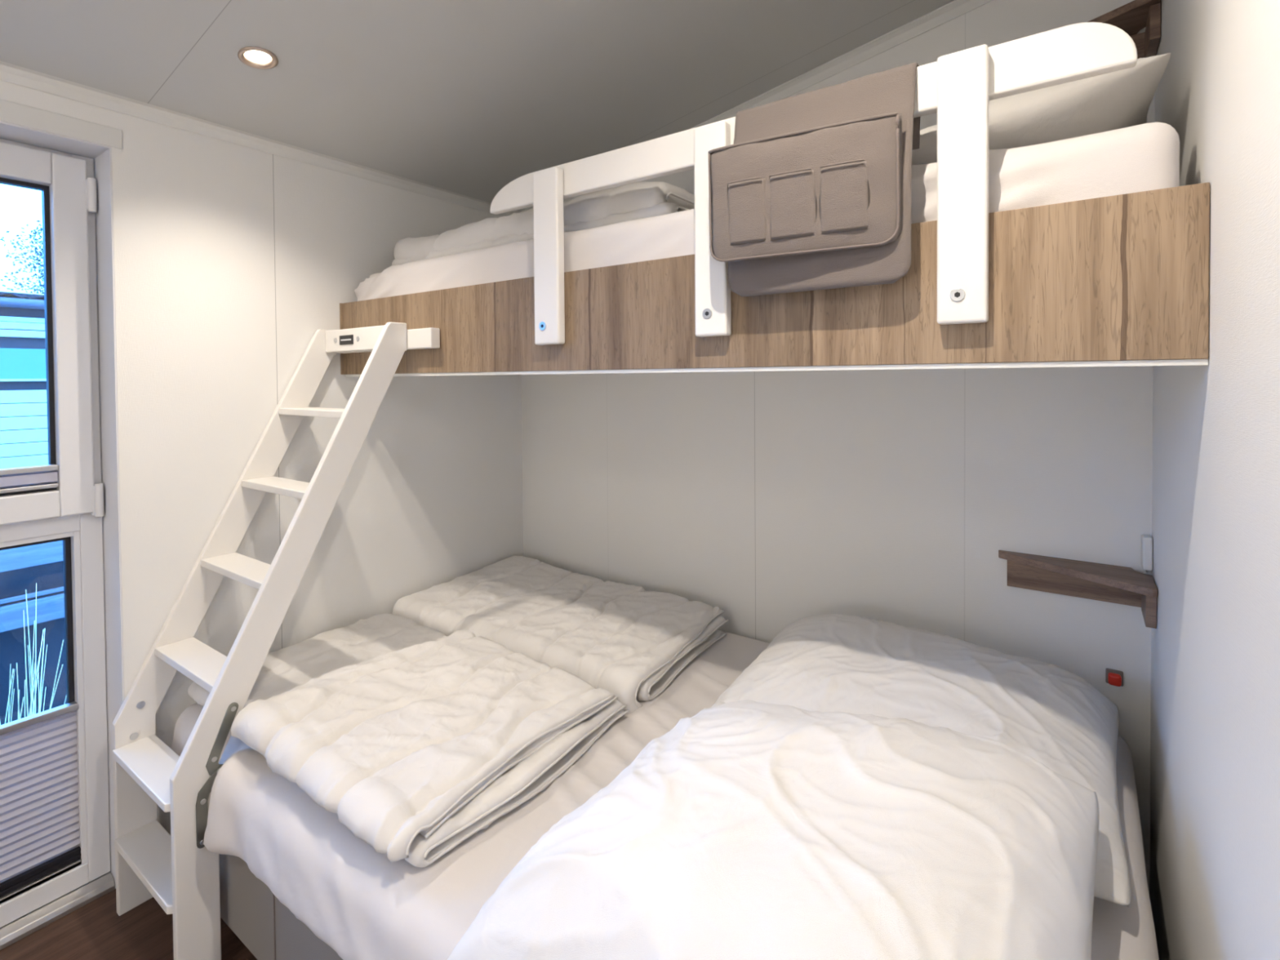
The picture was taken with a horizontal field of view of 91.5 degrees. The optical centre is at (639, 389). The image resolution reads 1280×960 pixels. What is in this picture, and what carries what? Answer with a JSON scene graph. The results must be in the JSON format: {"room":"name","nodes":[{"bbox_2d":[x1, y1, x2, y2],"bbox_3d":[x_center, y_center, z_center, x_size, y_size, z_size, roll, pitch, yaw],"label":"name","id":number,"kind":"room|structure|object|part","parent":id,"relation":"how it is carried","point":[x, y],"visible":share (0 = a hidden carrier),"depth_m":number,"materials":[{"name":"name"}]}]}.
{"room":"bedroom","nodes":[
{"label":"bedroom","id":0,"kind":"room"},
{"bbox_2d":[0,888,257,959],"bbox_3d":[-0.879,1.373,0.400,2.360,0.100,4.400,0,1,35],"label":"floor","id":1,"kind":"structure","parent":0,"point":[95,931],"depth_m":1.49,"materials":[{"name":"wood"}]},
{"bbox_2d":[111,321,439,959],"bbox_3d":[-0.933,0.559,1.643,0.501,1.484,0.615,0,1,35],"label":"ladder","id":2,"kind":"object","parent":1,"relation":"on","point":[176,869],"visible":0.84,"depth_m":1.55,"materials":[{"name":"white paint"}]},
{"bbox_3d":[-0.943,0.919,1.374,0.003,0.160,0.061,0,1,35],"label":"hinge plate","id":3,"kind":"part","parent":2,"relation":"part of","materials":[{"name":"silver metal"}]},
{"bbox_3d":[-0.932,0.786,1.393,0.003,0.152,0.067,0,1,35],"label":"hinge plate","id":4,"kind":"part","parent":2,"relation":"part of","materials":[{"name":"silver metal"}]},
{"bbox_2d":[218,853,342,959],"bbox_3d":[-0.020,1.145,1.552,2.020,0.300,1.288,0,1,35],"label":"double bed","id":5,"kind":"object","parent":1,"relation":"on","point":[268,928],"visible":0.15,"depth_m":1.32,"materials":[{"name":"grey"}]},
{"bbox_2d":[170,629,1159,959],"bbox_3d":[-0.047,0.893,1.526,2.035,0.205,1.350,0,1,35],"label":"mattress","id":6,"kind":"object","parent":5,"relation":"on","point":[363,904],"visible":0.14,"depth_m":1.16,"materials":[{"name":"white fabric"}]},
{"bbox_2d":[187,613,628,867],"bbox_3d":[-0.625,0.759,1.568,1.051,0.145,0.645,0,1,35],"label":"duvet","id":7,"kind":"object","parent":6,"relation":"on","point":[419,739],"visible":0.98,"depth_m":1.35,"materials":[{"name":"white fabric"}]},
{"bbox_2d":[391,555,728,714],"bbox_3d":[-0.277,0.760,2.081,1.048,0.137,0.596,0,1,35],"label":"duvet","id":8,"kind":"object","parent":6,"relation":"on","point":[628,642],"visible":0.93,"depth_m":1.95,"materials":[{"name":"white fabric"}]},
{"bbox_2d":[447,700,1099,959],"bbox_3d":[0.223,0.673,0.919,0.744,0.293,0.732,0,1,35],"label":"duvet","id":9,"kind":"object","parent":6,"relation":"on","point":[745,829],"visible":1,"depth_m":0.80,"materials":[{"name":"white fabric"}]},
{"bbox_2d":[711,613,1131,906],"bbox_3d":[0.600,0.709,1.436,0.828,0.203,0.690,0,1,35],"label":"pillow","id":10,"kind":"object","parent":6,"relation":"on","point":[1050,713],"visible":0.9,"depth_m":1.33,"materials":[{"name":"white fabric"}]},
{"bbox_2d":[0,80,523,835],"bbox_3d":[-1.785,0.309,1.016,0.160,2.020,4.400,0,1,35],"label":"wall","id":11,"kind":"structure","parent":0,"point":[230,258],"depth_m":1.83,"materials":[{"name":"white paint"}]},
{"bbox_2d":[0,138,111,927],"bbox_3d":[-1.682,0.347,1.265,0.100,1.866,0.915,0,1,35],"label":"window","id":12,"kind":"structure","parent":11,"relation":"in","point":[72,513],"depth_m":1.57,"materials":[{"name":"white plastic"}]},
{"bbox_2d":[0,463,58,493],"bbox_3d":[-1.662,0.222,1.252,0.028,0.056,0.734,0,1,35],"label":"blind","id":13,"kind":"object","parent":12,"relation":"attached to","point":[46,476],"visible":1,"depth_m":1.50,"materials":[{"name":"grey fabric"}]},
{"bbox_3d":[-1.662,0.201,1.252,0.028,0.014,0.734,0,1,35],"label":"rail","id":14,"kind":"part","parent":13,"relation":"part of","materials":[{"name":"silver metal"}]},
{"bbox_3d":[-1.662,0.245,1.253,0.028,0.010,0.734,0,1,35],"label":"rail","id":15,"kind":"part","parent":13,"relation":"part of","materials":[{"name":"silver metal"}]},
{"bbox_2d":[0,701,81,903],"bbox_3d":[-1.672,1.019,1.277,0.024,0.418,0.804,0,1,35],"label":"blind","id":16,"kind":"object","parent":12,"relation":"attached to","point":[39,811],"visible":1,"depth_m":1.54,"materials":[{"name":"grey fabric"}]},
{"bbox_3d":[-1.674,0.818,1.274,0.024,0.016,0.804,0,1,35],"label":"rail","id":17,"kind":"part","parent":16,"relation":"part of","materials":[{"name":"silver metal"}]},
{"bbox_3d":[-1.671,1.221,1.280,0.024,0.013,0.802,0,1,35],"label":"rail","id":18,"kind":"part","parent":16,"relation":"part of","materials":[{"name":"silver metal"}]},
{"bbox_3d":[-1.678,-0.125,1.254,0.067,0.898,0.870,0,1,35],"label":"sash","id":19,"kind":"part","parent":12,"relation":"part of","materials":[{"name":"white plastic"}]},
{"bbox_2d":[0,871,115,950],"bbox_3d":[-1.658,1.297,1.270,0.062,0.032,0.916,0,1,35],"label":"trim","id":20,"kind":"structure","parent":11,"relation":"attached to","point":[23,926],"depth_m":1.54,"materials":[{"name":"silver metal"}]},
{"bbox_2d":[0,98,122,149],"bbox_3d":[-1.577,-0.614,1.162,0.004,0.048,0.975,0,1,35],"label":"trim","id":21,"kind":"structure","parent":11,"relation":"attached to","point":[12,113],"depth_m":1.46,"materials":[{"name":"white wood"}]},
{"bbox_2d":[0,120,124,888],"bbox_3d":[-1.631,0.361,1.230,0.155,1.903,0.924,0,1,35],"label":"trim","id":22,"kind":"structure","parent":11,"relation":"attached to","point":[101,155],"depth_m":1.58,"materials":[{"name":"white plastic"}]},
{"bbox_2d":[0,60,520,216],"bbox_3d":[-1.713,-0.691,0.941,0.036,0.031,4.198,0,1,35],"label":"trim","id":23,"kind":"structure","parent":11,"relation":"attached to","point":[10,73],"depth_m":1.71,"materials":[{"name":"white wood"}]},
{"bbox_2d":[0,0,954,211],"bbox_3d":[-0.897,-0.915,0.358,2.360,0.495,4.400,0,1,35],"label":"ceiling","id":24,"kind":"structure","parent":0,"point":[469,98],"depth_m":1.63,"materials":[{"name":"white paint"}]},
{"bbox_2d":[237,46,278,69],"bbox_3d":[-0.902,-0.791,1.474,0.081,0.037,0.082,0,1,35],"label":"recessed light","id":25,"kind":"object","parent":24,"relation":"in","point":[255,57],"visible":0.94,"depth_m":1.48,"materials":[{"name":"beige"}]},
{"bbox_3d":[-0.904,-0.794,1.475,0.050,0.011,0.051,0,1,35],"label":"bulb glass","id":26,"kind":"part","parent":25,"relation":"part of","materials":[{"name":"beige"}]},
{"bbox_2d":[521,0,1155,893],"bbox_3d":[0.353,0.074,2.131,2.360,2.416,0.100,0,1,35],"label":"wall","id":27,"kind":"structure","parent":0,"point":[772,500],"depth_m":1.82,"materials":[{"name":"white paint"}]},
{"bbox_2d":[520,0,992,212],"bbox_3d":[0.347,-0.912,2.031,2.059,0.403,0.032,0,1,35],"label":"trim","id":28,"kind":"structure","parent":27,"relation":"attached to","point":[954,9],"depth_m":1.82,"materials":[{"name":"white wood"}]},
{"bbox_2d":[339,182,1209,377],"bbox_3d":[0.115,-0.163,1.742,2.098,0.239,0.799,0,1,35],"label":"bunk bed frame","id":29,"kind":"structure","parent":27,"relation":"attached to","point":[1122,280],"depth_m":1.04,"materials":[{"name":"brown wood"}]},
{"bbox_2d":[354,121,1179,301],"bbox_3d":[0.111,-0.237,1.744,2.060,0.314,0.762,0,1,35],"label":"mattress","id":30,"kind":"object","parent":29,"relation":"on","point":[1145,157],"visible":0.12,"depth_m":1.03,"materials":[{"name":"white fabric"}]},
{"bbox_2d":[391,182,694,265],"bbox_3d":[-0.219,-0.457,1.937,1.107,0.135,0.558,0,1,35],"label":"duvet","id":31,"kind":"object","parent":30,"relation":"on","point":[637,200],"visible":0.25,"depth_m":1.57,"materials":[{"name":"white fabric"}]},
{"bbox_2d":[911,52,1170,164],"bbox_3d":[0.753,-0.487,1.271,0.512,0.194,0.603,0,1,35],"label":"pillow","id":32,"kind":"object","parent":30,"relation":"on","point":[1121,99],"visible":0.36,"depth_m":1.04,"materials":[{"name":"white fabric"}]},
{"bbox_2d":[489,22,1137,345],"bbox_3d":[0.146,-0.316,1.234,1.312,0.424,0.053,0,1,35],"label":"guard rail","id":33,"kind":"object","parent":29,"relation":"attached to","point":[959,86],"visible":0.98,"depth_m":0.97,"materials":[{"name":"white paint"}]},
{"bbox_3d":[-0.216,-0.311,1.477,0.079,0.411,0.026,0,1,35],"label":"post","id":34,"kind":"part","parent":33,"relation":"part of","materials":[{"name":"white paint"}]},
{"bbox_3d":[0.142,-0.310,1.223,0.070,0.411,0.026,0,1,35],"label":"post","id":35,"kind":"part","parent":33,"relation":"part of","materials":[{"name":"white paint"}]},
{"bbox_2d":[707,62,919,297],"bbox_3d":[0.294,-0.353,1.091,0.342,0.364,0.131,0,1,35],"label":"organizer","id":36,"kind":"object","parent":33,"relation":"hanging from","point":[812,190],"visible":1,"depth_m":1.05,"materials":[{"name":"brown fabric"}]},
{"bbox_3d":[0.501,-0.311,0.969,0.070,0.418,0.026,0,1,35],"label":"post","id":37,"kind":"part","parent":33,"relation":"part of","materials":[{"name":"white paint"}]},
{"bbox_2d":[998,550,1157,628],"bbox_3d":[1.031,0.474,1.496,0.313,0.092,0.166,0,1,35],"label":"corner shelf","id":38,"kind":"object","parent":27,"relation":"attached to","point":[1124,585],"visible":1,"depth_m":1.51,"materials":[{"name":"brown wood"}]},
{"bbox_2d":[1105,667,1123,686],"bbox_3d":[1.145,0.698,1.505,0.034,0.035,0.029,0,1,35],"label":"switch","id":39,"kind":"object","parent":27,"relation":"attached to","point":[1113,677],"visible":1,"depth_m":1.50,"materials":[{"name":"red plastic"}]},
{"bbox_2d":[1088,0,1160,58],"bbox_3d":[1.020,-0.801,1.473,0.313,0.092,0.166,0,1,35],"label":"corner shelf","id":40,"kind":"object","parent":27,"relation":"attached to","point":[1131,17],"visible":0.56,"depth_m":1.39,"materials":[{"name":"brown wood"}]},
{"bbox_2d":[1149,0,1279,959],"bbox_3d":[0.004,0.130,-0.317,0.100,2.398,4.300,0,1,35],"label":"wall","id":41,"kind":"structure","parent":0,"point":[1215,847],"depth_m":0.74,"materials":[{"name":"white paint"}]},
{"bbox_2d":[1141,533,1152,574],"bbox_3d":[1.185,0.415,1.458,0.019,0.145,0.042,0,1,35],"label":"wall socket","id":42,"kind":"object","parent":41,"relation":"attached to","point":[1146,540],"visible":0.8,"depth_m":1.44,"materials":[{"name":"white plastic"}]},
{"bbox_3d":[-11.767,1.617,9.460,25.800,0.100,26.000,0,1,35],"label":"floor","id":43,"kind":"structure","parent":0,"visible":0},
{"bbox_2d":[0,220,44,293],"bbox_3d":[-9.696,-0.810,10.763,3.116,4.680,2.821,0,1,35],"label":"tree","id":44,"kind":"object","parent":43,"relation":"on","point":[40,255],"visible":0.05,"depth_m":10.27,"materials":[{"name":"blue plant"}]},
{"bbox_2d":[0,290,48,468],"bbox_3d":[-4.956,0.449,4.121,3.078,2.320,5.800,0,1,35],"label":"building","id":45,"kind":"structure","parent":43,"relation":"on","point":[24,442],"depth_m":3.58,"materials":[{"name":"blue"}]},
{"bbox_3d":[-3.771,-0.045,3.271,0.050,0.013,5.600,0,1,35],"label":"window sill","id":46,"kind":"part","parent":45,"relation":"part of","materials":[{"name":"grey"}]},
{"bbox_2d":[0,540,66,724],"bbox_3d":[-2.985,1.098,2.741,0.135,1.040,4.400,0,1,35],"label":"fence","id":47,"kind":"object","parent":43,"relation":"on","point":[21,568],"visible":0.02,"depth_m":2.92,"materials":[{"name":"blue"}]},
{"bbox_2d":[0,583,66,724],"bbox_3d":[-2.152,1.147,2.112,0.210,0.951,0.397,0,1,35],"label":"dry grass","id":48,"kind":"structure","parent":43,"relation":"on","point":[31,711],"depth_m":2.15,"materials":[{"name":"beige plant"}]}
]}

